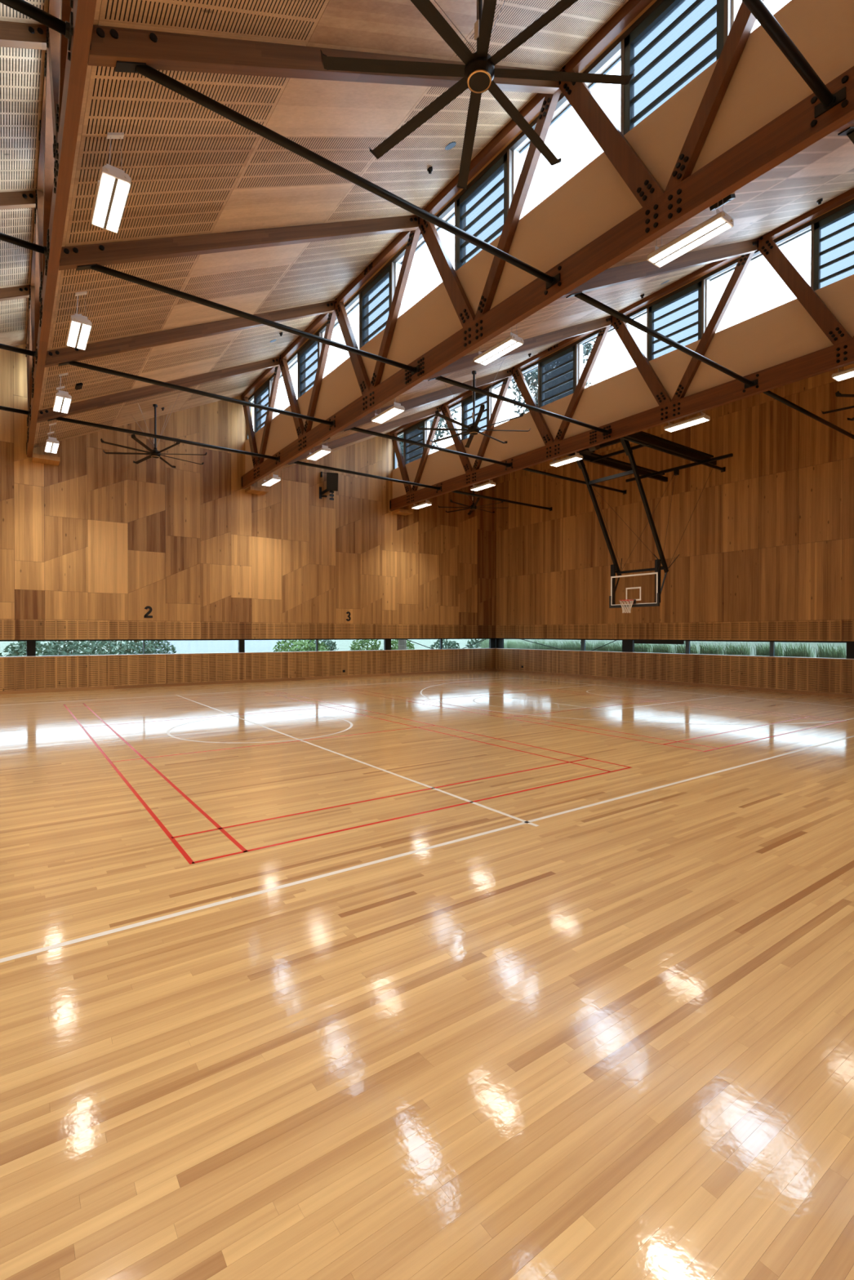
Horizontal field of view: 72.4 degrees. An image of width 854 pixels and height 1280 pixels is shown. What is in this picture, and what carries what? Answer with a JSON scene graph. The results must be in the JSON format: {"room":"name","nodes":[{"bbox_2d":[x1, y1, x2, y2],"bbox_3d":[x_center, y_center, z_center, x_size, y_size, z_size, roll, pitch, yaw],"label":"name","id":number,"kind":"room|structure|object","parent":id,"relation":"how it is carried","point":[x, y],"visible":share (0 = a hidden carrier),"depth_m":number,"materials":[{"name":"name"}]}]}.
{"room":"sports hall","nodes":[
{"label":"sports hall","id":0,"kind":"room"},
{"bbox_2d":[0,344,496,691],"bbox_3d":[-10.186,-3.817,20.659,34.250,11.411,0.200,0,1,-36],"label":"wall","id":1,"kind":"structure","parent":0,"point":[93,540],"depth_m":22.11,"materials":[{"name":"brown wood"}]},
{"bbox_2d":[31,453,59,466],"bbox_3d":[-12.203,-5.779,18.679,0.720,0.130,0.619,0,1,-36],"label":"block","id":2,"kind":"object","parent":1,"relation":"attached to","point":[37,458],"visible":1,"depth_m":18.54,"materials":[{"name":"brown wood"}]},
{"bbox_2d":[143,605,152,617],"bbox_3d":[-9.918,-0.998,20.755,0.280,0.423,0.008,0,1,-36],"label":"number","id":3,"kind":"object","parent":1,"relation":"attached to","point":[145,615],"depth_m":20.75,"materials":[{"name":"black paint"}]},
{"bbox_2d":[0,638,495,657],"bbox_3d":[-10.165,0.251,20.688,33.880,0.545,0.170,0,1,-36],"label":"window","id":4,"kind":"structure","parent":1,"relation":"in","point":[8,648],"depth_m":22.27,"materials":[{"name":"clear glass"}]},
{"bbox_2d":[0,668,495,694],"bbox_3d":[-10.144,1.639,20.627,33.828,0.099,0.040,0,1,-36],"label":"baseboard","id":5,"kind":"structure","parent":1,"relation":"attached to","point":[492,669],"depth_m":22.17,"materials":[{"name":"brown wood"}]},
{"bbox_2d":[244,485,268,495],"bbox_3d":[-6.620,-5.811,22.699,0.720,0.130,0.619,0,1,-36],"label":"block","id":6,"kind":"object","parent":1,"relation":"attached to","point":[252,490],"visible":1,"depth_m":22.56,"materials":[{"name":"brown wood"}]},
{"bbox_2d":[319,471,337,500],"bbox_3d":[-4.133,-6.493,24.485,0.759,1.175,0.533,0,1,-14],"label":"loudspeaker","id":7,"kind":"object","parent":1,"relation":"attached to","point":[331,477],"visible":1,"depth_m":24.39,"materials":[{"name":"black metal"}]},
{"bbox_2d":[327,472,337,490],"bbox_3d":[-3.951,-6.604,24.346,0.430,0.672,0.179,0,1,-14],"label":"grille","id":8,"kind":"object","parent":7,"relation":"attached to","point":[332,477],"depth_m":24.34,"materials":[{"name":"black"}]},
{"bbox_2d":[346,611,351,621],"bbox_3d":[-3.428,-1.029,25.428,0.234,0.421,0.008,0,1,-36],"label":"number","id":9,"kind":"object","parent":1,"relation":"attached to","point":[347,612],"depth_m":25.45,"materials":[{"name":"black paint"}]},
{"bbox_2d":[391,508,413,515],"bbox_3d":[-1.119,-5.843,26.661,0.720,0.130,0.619,0,1,-36],"label":"block","id":10,"kind":"object","parent":1,"relation":"attached to","point":[400,511],"visible":1,"depth_m":26.54,"materials":[{"name":"brown wood"}]},
{"bbox_2d":[244,0,853,473],"bbox_3d":[0.102,-6.915,12.968,0.253,1.450,24.250,0,1,-36],"label":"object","id":11,"kind":"structure","parent":1,"relation":"attached to","point":[763,85],"depth_m":8.91,"materials":[{"name":"brown wood"}]},
{"bbox_2d":[392,274,853,498],"bbox_3d":[5.604,-6.946,16.930,0.253,1.450,24.250,0,1,-36],"label":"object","id":12,"kind":"structure","parent":1,"relation":"attached to","point":[783,333],"depth_m":15.46,"materials":[{"name":"brown wood"}]},
{"bbox_2d":[0,671,853,1279],"bbox_3d":[-3.050,1.922,10.796,34.250,0.251,24.650,0,1,-36],"label":"floor","id":13,"kind":"structure","parent":0,"point":[484,975],"depth_m":3.22,"materials":[{"name":"brown wood"}]},
{"bbox_2d":[0,0,853,471],"bbox_3d":[-2.720,-7.948,11.110,20.955,3.776,24.550,0,1,-36],"label":"ceiling","id":14,"kind":"structure","parent":0,"point":[193,170],"depth_m":9.72,"materials":[{"name":"brown wood"}]},
{"bbox_2d":[44,422,59,453],"bbox_3d":[-11.254,-6.075,17.486,0.315,0.639,1.156,0,1,-36],"label":"lamp","id":15,"kind":"object","parent":14,"relation":"hanging from","point":[51,446],"visible":1,"depth_m":17.23,"materials":[{"name":"grey plastic"}]},
{"bbox_2d":[25,0,96,457],"bbox_3d":[-5.655,-7.587,8.814,0.156,3.680,24.249,0,1,-36],"label":"ceiling beam","id":16,"kind":"structure","parent":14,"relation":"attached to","point":[64,69],"depth_m":8.52,"materials":[{"name":"brown wood"}]},
{"bbox_2d":[0,284,30,301],"bbox_3d":[-13.259,-7.598,13.546,6.692,3.582,0.165,0,1,-36],"label":"rafter","id":17,"kind":"object","parent":16,"relation":"attached to","point":[20,291],"visible":0.88,"depth_m":15.26,"materials":[{"name":"brown wood"}]},
{"bbox_2d":[0,405,31,417],"bbox_3d":[-13.196,-6.007,13.685,6.444,0.183,0.300,0,1,-36],"label":"strut","id":18,"kind":"object","parent":16,"relation":"attached to","point":[3,408],"visible":1,"depth_m":15.35,"materials":[{"name":"black paint"}]},
{"bbox_2d":[0,191,35,209],"bbox_3d":[-10.898,-7.562,10.267,6.692,3.582,0.165,0,1,-36],"label":"rafter","id":19,"kind":"object","parent":16,"relation":"attached to","point":[22,199],"visible":0.92,"depth_m":11.99,"materials":[{"name":"brown wood"}]},
{"bbox_2d":[0,343,37,359],"bbox_3d":[-10.835,-5.971,10.407,6.444,0.183,0.300,0,1,-36],"label":"strut","id":20,"kind":"object","parent":16,"relation":"attached to","point":[2,346],"visible":0.98,"depth_m":12.08,"materials":[{"name":"black paint"}]},
{"bbox_2d":[0,20,46,49],"bbox_3d":[-8.514,-7.526,6.957,6.692,3.582,0.165,0,1,-36],"label":"rafter","id":21,"kind":"object","parent":16,"relation":"attached to","point":[12,34],"visible":0.88,"depth_m":8.69,"materials":[{"name":"brown wood"}]},
{"bbox_2d":[0,232,47,260],"bbox_3d":[-8.451,-5.934,7.096,6.444,0.183,0.300,0,1,-36],"label":"strut","id":22,"kind":"object","parent":16,"relation":"attached to","point":[5,237],"visible":0.89,"depth_m":8.77,"materials":[{"name":"black paint"}]},
{"bbox_2d":[0,0,72,50],"bbox_3d":[-6.090,-5.898,3.818,6.444,0.183,0.300,0,1,-36],"label":"strut","id":23,"kind":"object","parent":16,"relation":"attached to","point":[27,9],"visible":0.99,"depth_m":5.54,"materials":[{"name":"black paint"}]},
{"bbox_2d":[53,373,71,413],"bbox_3d":[-8.893,-6.039,14.208,0.315,0.639,1.156,0,1,-36],"label":"lamp","id":24,"kind":"object","parent":14,"relation":"hanging from","point":[63,399],"visible":1,"depth_m":14.01,"materials":[{"name":"grey"}]},
{"bbox_2d":[66,291,91,350],"bbox_3d":[-6.520,-6.002,10.914,0.315,0.639,1.156,0,1,-36],"label":"lamp","id":25,"kind":"object","parent":14,"relation":"hanging from","point":[80,326],"visible":1,"depth_m":10.72,"materials":[{"name":"grey"}]},
{"bbox_2d":[75,382,82,390],"bbox_3d":[-8.906,-6.491,14.921,0.150,0.111,0.320,0,1,-36],"label":"ceiling box","id":26,"kind":"object","parent":14,"relation":"attached to","point":[79,385],"visible":1,"depth_m":14.86,"materials":[{"name":"black metal"}]},
{"bbox_2d":[91,132,131,233],"bbox_3d":[-4.112,-5.965,7.571,0.315,0.639,1.156,0,1,-36],"label":"lamp","id":27,"kind":"object","parent":14,"relation":"hanging from","point":[113,184],"visible":1,"depth_m":7.42,"materials":[{"name":"grey plastic"}]},
{"bbox_2d":[100,393,207,467],"bbox_3d":[-8.958,-7.059,19.228,3.096,2.063,3.096,0,1,-26],"label":"ceiling fan","id":28,"kind":"object","parent":14,"relation":"hanging from","point":[154,453],"visible":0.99,"depth_m":19.18,"materials":[{"name":"black paint"}]},
{"bbox_2d":[261,469,280,486],"bbox_3d":[-5.740,-6.085,21.458,0.315,0.597,1.156,0,1,-36],"label":"lamp","id":29,"kind":"object","parent":14,"relation":"hanging from","point":[275,478],"visible":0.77,"depth_m":21.25,"materials":[{"name":"grey plastic"}]},
{"bbox_2d":[306,439,331,460],"bbox_3d":[-3.379,-6.049,18.180,0.315,0.597,1.156,0,1,-36],"label":"lamp","id":30,"kind":"object","parent":14,"relation":"hanging from","point":[321,452],"visible":0.84,"depth_m":17.98,"materials":[{"name":"grey plastic"}]},
{"bbox_2d":[371,399,404,423],"bbox_3d":[-1.006,-6.013,14.885,0.315,0.597,1.156,0,1,-36],"label":"lamp","id":31,"kind":"object","parent":14,"relation":"hanging from","point":[397,408],"visible":0.82,"depth_m":14.76,"materials":[{"name":"grey plastic"}]},
{"bbox_2d":[426,166,432,173],"bbox_3d":[0.057,-8.904,11.059,0.104,0.120,0.101,0,1,-36],"label":"ceiling sensor","id":32,"kind":"object","parent":14,"relation":"attached to","point":[429,170],"visible":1,"depth_m":11.04,"materials":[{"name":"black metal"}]},
{"bbox_2d":[444,141,456,150],"bbox_3d":[0.425,-8.937,10.547,0.197,0.102,0.219,0,1,-42],"label":"ceiling speaker","id":33,"kind":"object","parent":14,"relation":"attached to","point":[450,145],"visible":1,"depth_m":10.53,"materials":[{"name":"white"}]},
{"bbox_2d":[417,358,530,448],"bbox_3d":[1.363,-7.058,16.925,3.096,2.137,3.096,0,1,-26],"label":"ceiling fan","id":34,"kind":"object","parent":14,"relation":"hanging from","point":[473,429],"visible":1,"depth_m":16.89,"materials":[{"name":"black paint"}]},
{"bbox_2d":[320,0,635,189],"bbox_3d":[0.554,-6.931,6.140,3.096,2.097,3.096,0,1,-26],"label":"ceiling fan","id":35,"kind":"object","parent":14,"relation":"hanging from","point":[478,71],"visible":1,"depth_m":6.13,"materials":[{"name":"black paint"}]},
{"bbox_2d":[473,324,524,365],"bbox_3d":[1.401,-5.976,11.542,0.315,0.597,1.156,0,1,-36],"label":"lamp","id":36,"kind":"object","parent":14,"relation":"hanging from","point":[513,341],"visible":0.84,"depth_m":11.44,"materials":[{"name":"grey plastic"}]},
{"bbox_2d":[241,0,853,488],"bbox_3d":[-0.072,-7.619,12.834,0.156,3.680,24.249,0,1,-36],"label":"roof truss","id":37,"kind":"object","parent":14,"relation":"attached to","point":[686,195],"visible":0.94,"depth_m":9.44,"materials":[{"name":"brown wood"}]},
{"bbox_2d":[36,356,279,422],"bbox_3d":[-7.696,-7.643,17.551,6.742,3.606,0.165,0,1,-36],"label":"rafter","id":38,"kind":"object","parent":37,"relation":"attached to","point":[45,415],"visible":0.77,"depth_m":17.18,"materials":[{"name":"brown wood"}]},
{"bbox_2d":[47,417,279,462],"bbox_3d":[-7.634,-6.039,17.691,6.494,0.183,0.300,0,1,-36],"label":"strut","id":39,"kind":"object","parent":37,"relation":"attached to","point":[62,419],"visible":1,"depth_m":17.43,"materials":[{"name":"black paint"}]},
{"bbox_2d":[44,300,334,367],"bbox_3d":[-5.335,-7.606,14.273,6.742,3.606,0.165,0,1,-36],"label":"rafter","id":40,"kind":"object","parent":37,"relation":"attached to","point":[106,348],"visible":0.91,"depth_m":13.78,"materials":[{"name":"brown wood"}]},
{"bbox_2d":[57,360,334,427],"bbox_3d":[-5.273,-6.003,14.413,6.494,0.183,0.300,0,1,-36],"label":"strut","id":41,"kind":"object","parent":37,"relation":"attached to","point":[331,424],"visible":1,"depth_m":14.07,"materials":[{"name":"black paint"}]},
{"bbox_2d":[58,214,419,270],"bbox_3d":[-2.951,-7.570,10.963,6.742,3.606,0.165,0,1,-36],"label":"rafter","id":42,"kind":"object","parent":37,"relation":"attached to","point":[127,251],"visible":0.95,"depth_m":10.42,"materials":[{"name":"brown wood"}]},
{"bbox_2d":[76,263,419,375],"bbox_3d":[-2.888,-5.966,11.102,6.494,0.183,0.300,0,1,-36],"label":"strut","id":43,"kind":"object","parent":37,"relation":"attached to","point":[95,267],"visible":0.99,"depth_m":10.65,"materials":[{"name":"black paint"}]},
{"bbox_2d":[88,25,560,93],"bbox_3d":[-0.590,-7.534,7.684,6.742,3.606,0.165,0,1,-36],"label":"rafter","id":44,"kind":"object","parent":37,"relation":"attached to","point":[160,51],"visible":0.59,"depth_m":6.60,"materials":[{"name":"brown wood"}]},
{"bbox_2d":[115,61,559,289],"bbox_3d":[-0.527,-5.930,7.824,6.494,0.183,0.300,0,1,-36],"label":"strut","id":45,"kind":"object","parent":37,"relation":"attached to","point":[142,68],"visible":0.98,"depth_m":7.17,"materials":[{"name":"black paint"}]},
{"bbox_2d":[246,0,740,439],"bbox_3d":[0.140,-8.420,12.979,0.364,1.800,24.250,0,1,-36],"label":"window","id":46,"kind":"structure","parent":37,"relation":"attached to","point":[668,43],"depth_m":9.39,"materials":[{"name":"clear glass"}]},
{"bbox_2d":[742,0,846,118],"bbox_3d":[1.828,-5.894,4.554,6.494,0.183,0.300,0,1,-36],"label":"strut","id":47,"kind":"object","parent":37,"relation":"attached to","point":[757,8],"visible":1,"depth_m":5.91,"materials":[{"name":"black paint"}]},
{"bbox_2d":[646,198,733,267],"bbox_3d":[3.727,-5.941,8.313,0.315,0.597,1.156,0,1,-36],"label":"lamp","id":48,"kind":"object","parent":14,"relation":"hanging from","point":[721,222],"visible":0.8,"depth_m":8.22,"materials":[{"name":"grey plastic"}]},
{"bbox_2d":[709,193,735,210],"bbox_3d":[4.454,-6.597,8.792,0.150,0.111,0.320,0,1,-36],"label":"ceiling box","id":49,"kind":"object","parent":14,"relation":"attached to","point":[731,197],"visible":0.82,"depth_m":8.74,"materials":[{"name":"black metal"}]},
{"bbox_2d":[816,196,822,204],"bbox_3d":[7.961,-8.890,11.822,0.104,0.120,0.101,0,1,-36],"label":"ceiling sensor","id":50,"kind":"object","parent":14,"relation":"attached to","point":[819,201],"visible":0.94,"depth_m":11.80,"materials":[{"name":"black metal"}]},
{"bbox_2d":[495,363,853,694],"bbox_3d":[10.823,-3.830,20.619,0.200,11.500,24.480,0,1,-36],"label":"wall","id":51,"kind":"structure","parent":0,"point":[765,550],"depth_m":21.28,"materials":[{"name":"brown wood"}]},
{"bbox_2d":[451,490,551,511],"bbox_3d":[3.317,-6.110,25.577,6.164,0.201,0.160,0,1,-36],"label":"strut","id":52,"kind":"object","parent":51,"relation":"attached to","point":[455,491],"visible":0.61,"depth_m":25.50,"materials":[{"name":"black paint"}]},
{"bbox_2d":[522,467,626,494],"bbox_3d":[5.678,-6.074,22.299,6.164,0.201,0.160,0,1,-36],"label":"strut","id":53,"kind":"object","parent":51,"relation":"attached to","point":[624,492],"visible":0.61,"depth_m":22.09,"materials":[{"name":"black paint"}]},
{"bbox_2d":[620,436,725,472],"bbox_3d":[8.062,-6.038,18.989,6.164,0.201,0.160,0,1,-36],"label":"strut","id":54,"kind":"object","parent":51,"relation":"attached to","point":[722,469],"visible":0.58,"depth_m":18.87,"materials":[{"name":"black paint"}]},
{"bbox_2d":[495,638,853,659],"bbox_3d":[10.700,0.281,20.780,0.170,0.545,24.410,0,1,-36],"label":"window","id":55,"kind":"structure","parent":51,"relation":"in","point":[792,649],"depth_m":21.66,"materials":[{"name":"clear glass"}]},
{"bbox_2d":[633,640,684,644],"bbox_3d":[9.104,0.092,22.974,0.045,0.125,2.160,0,1,-36],"label":"rolled blind","id":56,"kind":"object","parent":55,"relation":"attached to","point":[634,642],"depth_m":22.92,"materials":[{"name":"black fabric"}]},
{"bbox_2d":[495,668,853,697],"bbox_3d":[10.692,1.669,20.674,0.040,0.099,24.223,0,1,-36],"label":"baseboard","id":57,"kind":"structure","parent":51,"relation":"attached to","point":[825,694],"depth_m":21.55,"materials":[{"name":"brown wood"}]},
{"bbox_2d":[763,391,853,439],"bbox_3d":[10.423,-6.002,15.710,6.164,0.201,0.160,0,1,-36],"label":"strut","id":58,"kind":"object","parent":51,"relation":"attached to","point":[770,393],"visible":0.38,"depth_m":15.41,"materials":[{"name":"black paint"}]},
{"bbox_3d":[8.088,-7.831,18.895,6.617,3.417,24.550,0,1,-36],"label":"ceiling","id":59,"kind":"structure","parent":0,"visible":0},
{"bbox_2d":[411,499,431,509],"bbox_3d":[-0.238,-6.117,25.420,0.315,0.597,1.156,0,1,-36],"label":"lamp","id":60,"kind":"object","parent":59,"relation":"hanging from","point":[427,503],"visible":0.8,"depth_m":25.26,"materials":[{"name":"grey plastic"}]},
{"bbox_2d":[437,488,508,515],"bbox_3d":[2.170,-7.145,27.303,3.096,2.107,3.096,0,1,-26],"label":"ceiling fan","id":61,"kind":"object","parent":59,"relation":"hanging from","point":[473,507],"visible":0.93,"depth_m":27.25,"materials":[{"name":"black paint"}]},
{"bbox_2d":[470,480,496,491],"bbox_3d":[2.123,-6.081,22.142,0.315,0.597,1.156,0,1,-36],"label":"lamp","id":62,"kind":"object","parent":59,"relation":"hanging from","point":[490,483],"visible":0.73,"depth_m":22.03,"materials":[{"name":"grey plastic"}]},
{"bbox_2d":[549,452,582,466],"bbox_3d":[4.495,-6.045,18.847,0.315,0.597,1.156,0,1,-36],"label":"lamp","id":63,"kind":"object","parent":59,"relation":"hanging from","point":[577,456],"visible":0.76,"depth_m":18.73,"materials":[{"name":"grey plastic"}]},
{"bbox_2d":[566,431,733,613],"bbox_3d":[7.409,-3.611,19.604,6.230,5.417,3.980,0,1,-36],"label":"basketball hoop","id":64,"kind":"object","parent":59,"relation":"hanging from","point":[588,454],"visible":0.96,"depth_m":19.40,"materials":[{"name":"black metal"}]},
{"bbox_2d":[663,412,710,431],"bbox_3d":[6.903,-6.008,15.504,0.315,0.597,1.156,0,1,-36],"label":"lamp","id":65,"kind":"object","parent":59,"relation":"hanging from","point":[703,418],"visible":0.79,"depth_m":15.41,"materials":[{"name":"grey plastic"}]},
{"bbox_2d":[821,391,853,421],"bbox_3d":[11.805,-7.090,14.524,3.096,2.279,3.096,0,1,-26],"label":"ceiling fan","id":66,"kind":"object","parent":59,"relation":"hanging from","point":[837,393],"visible":1,"depth_m":15.26,"materials":[{"name":"black paint"}]},
{"bbox_2d":[831,367,853,381],"bbox_3d":[9.229,-5.972,12.275,0.315,0.597,1.156,0,1,-36],"label":"lamp","id":67,"kind":"object","parent":59,"relation":"hanging from","point":[841,375],"visible":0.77,"depth_m":12.54,"materials":[{"name":"grey plastic"}]},
{"bbox_3d":[4.103,-3.703,0.819,33.850,11.221,0.200,0,1,-36],"label":"wall","id":68,"kind":"structure","parent":0,"visible":0},
{"bbox_2d":[389,186,853,511],"bbox_3d":[5.429,-7.650,16.797,0.156,3.680,24.249,0,1,-36],"label":"roof truss","id":69,"kind":"object","parent":68,"relation":"attached to","point":[840,354],"visible":0.83,"depth_m":15.60,"materials":[{"name":"brown wood"}]},
{"bbox_2d":[283,404,441,466],"bbox_3d":[-2.154,-7.650,21.543,6.642,3.557,0.165,0,1,-36],"label":"rafter","id":70,"kind":"object","parent":69,"relation":"attached to","point":[334,444],"visible":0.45,"depth_m":21.62,"materials":[{"name":"brown wood"}]},
{"bbox_2d":[288,461,441,490],"bbox_3d":[-2.091,-6.070,21.682,6.394,0.183,0.300,0,1,-36],"label":"strut","id":71,"kind":"object","parent":69,"relation":"attached to","point":[438,488],"visible":1,"depth_m":21.50,"materials":[{"name":"black paint"}]},
{"bbox_2d":[337,368,512,432],"bbox_3d":[0.207,-7.613,18.265,6.642,3.557,0.165,0,1,-36],"label":"rafter","id":72,"kind":"object","parent":69,"relation":"attached to","point":[409,404],"visible":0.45,"depth_m":18.30,"materials":[{"name":"brown wood"}]},
{"bbox_2d":[343,426,512,467],"bbox_3d":[0.270,-6.034,18.404,6.394,0.183,0.300,0,1,-36],"label":"strut","id":73,"kind":"object","parent":69,"relation":"attached to","point":[354,428],"visible":0.98,"depth_m":18.20,"materials":[{"name":"black paint"}]},
{"bbox_2d":[421,315,612,382],"bbox_3d":[2.591,-7.577,14.954,6.642,3.557,0.165,0,1,-36],"label":"rafter","id":74,"kind":"object","parent":69,"relation":"attached to","point":[464,362],"visible":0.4,"depth_m":15.15,"materials":[{"name":"brown wood"}]},
{"bbox_2d":[427,375,611,435],"bbox_3d":[2.654,-5.998,15.094,6.394,0.183,0.300,0,1,-36],"label":"strut","id":75,"kind":"object","parent":69,"relation":"attached to","point":[440,378],"visible":0.95,"depth_m":14.81,"materials":[{"name":"black paint"}]},
{"bbox_2d":[393,197,853,469],"bbox_3d":[5.642,-8.451,16.942,0.364,1.800,24.250,0,1,-36],"label":"window","id":76,"kind":"structure","parent":69,"relation":"attached to","point":[682,315],"depth_m":15.51,"materials":[{"name":"clear glass"}]},
{"bbox_2d":[558,238,758,298],"bbox_3d":[4.952,-7.541,11.676,6.642,3.557,0.165,0,1,-36],"label":"rafter","id":77,"kind":"object","parent":69,"relation":"attached to","point":[611,277],"visible":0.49,"depth_m":11.38,"materials":[{"name":"brown wood"}]},
{"bbox_2d":[565,292,757,388],"bbox_3d":[5.015,-5.962,11.816,6.394,0.183,0.300,0,1,-36],"label":"strut","id":78,"kind":"object","parent":69,"relation":"attached to","point":[580,295],"visible":0.93,"depth_m":11.46,"materials":[{"name":"black paint"}]},
{"bbox_2d":[834,119,853,131],"bbox_3d":[7.308,-7.505,8.406,6.642,3.557,0.165,0,1,-36],"label":"rafter","id":79,"kind":"object","parent":69,"relation":"attached to","point":[851,123],"visible":0.11,"depth_m":6.55,"materials":[{"name":"brown wood"}]},
{"bbox_2d":[837,126,853,143],"bbox_3d":[7.370,-5.926,8.546,6.394,0.183,0.300,0,1,-36],"label":"strut","id":80,"kind":"object","parent":69,"relation":"attached to","point":[849,131],"visible":0.82,"depth_m":6.77,"materials":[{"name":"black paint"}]},
{"label":"outside","id":81,"kind":"structure","parent":0,"visible":0},
{"bbox_3d":[-17.870,1.043,110.382,340.000,0.280,320.000,0,1,-36],"label":"ground","id":82,"kind":"structure","parent":81,"visible":0},
{"bbox_2d":[397,408,459,467],"bbox_3d":[-2.122,-10.750,43.435,7.885,24.697,8.726,0,1,-30],"label":"tree","id":83,"kind":"object","parent":82,"relation":"on","point":[439,433],"visible":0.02,"depth_m":42.25,"materials":[{"name":"green plant"}]},
{"bbox_2d":[507,338,595,415],"bbox_3d":[9.727,-11.508,45.260,7.852,26.211,7.931,0,1,-20],"label":"tree","id":84,"kind":"object","parent":82,"relation":"on","point":[532,375],"visible":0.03,"depth_m":44.48,"materials":[{"name":"green plant"}]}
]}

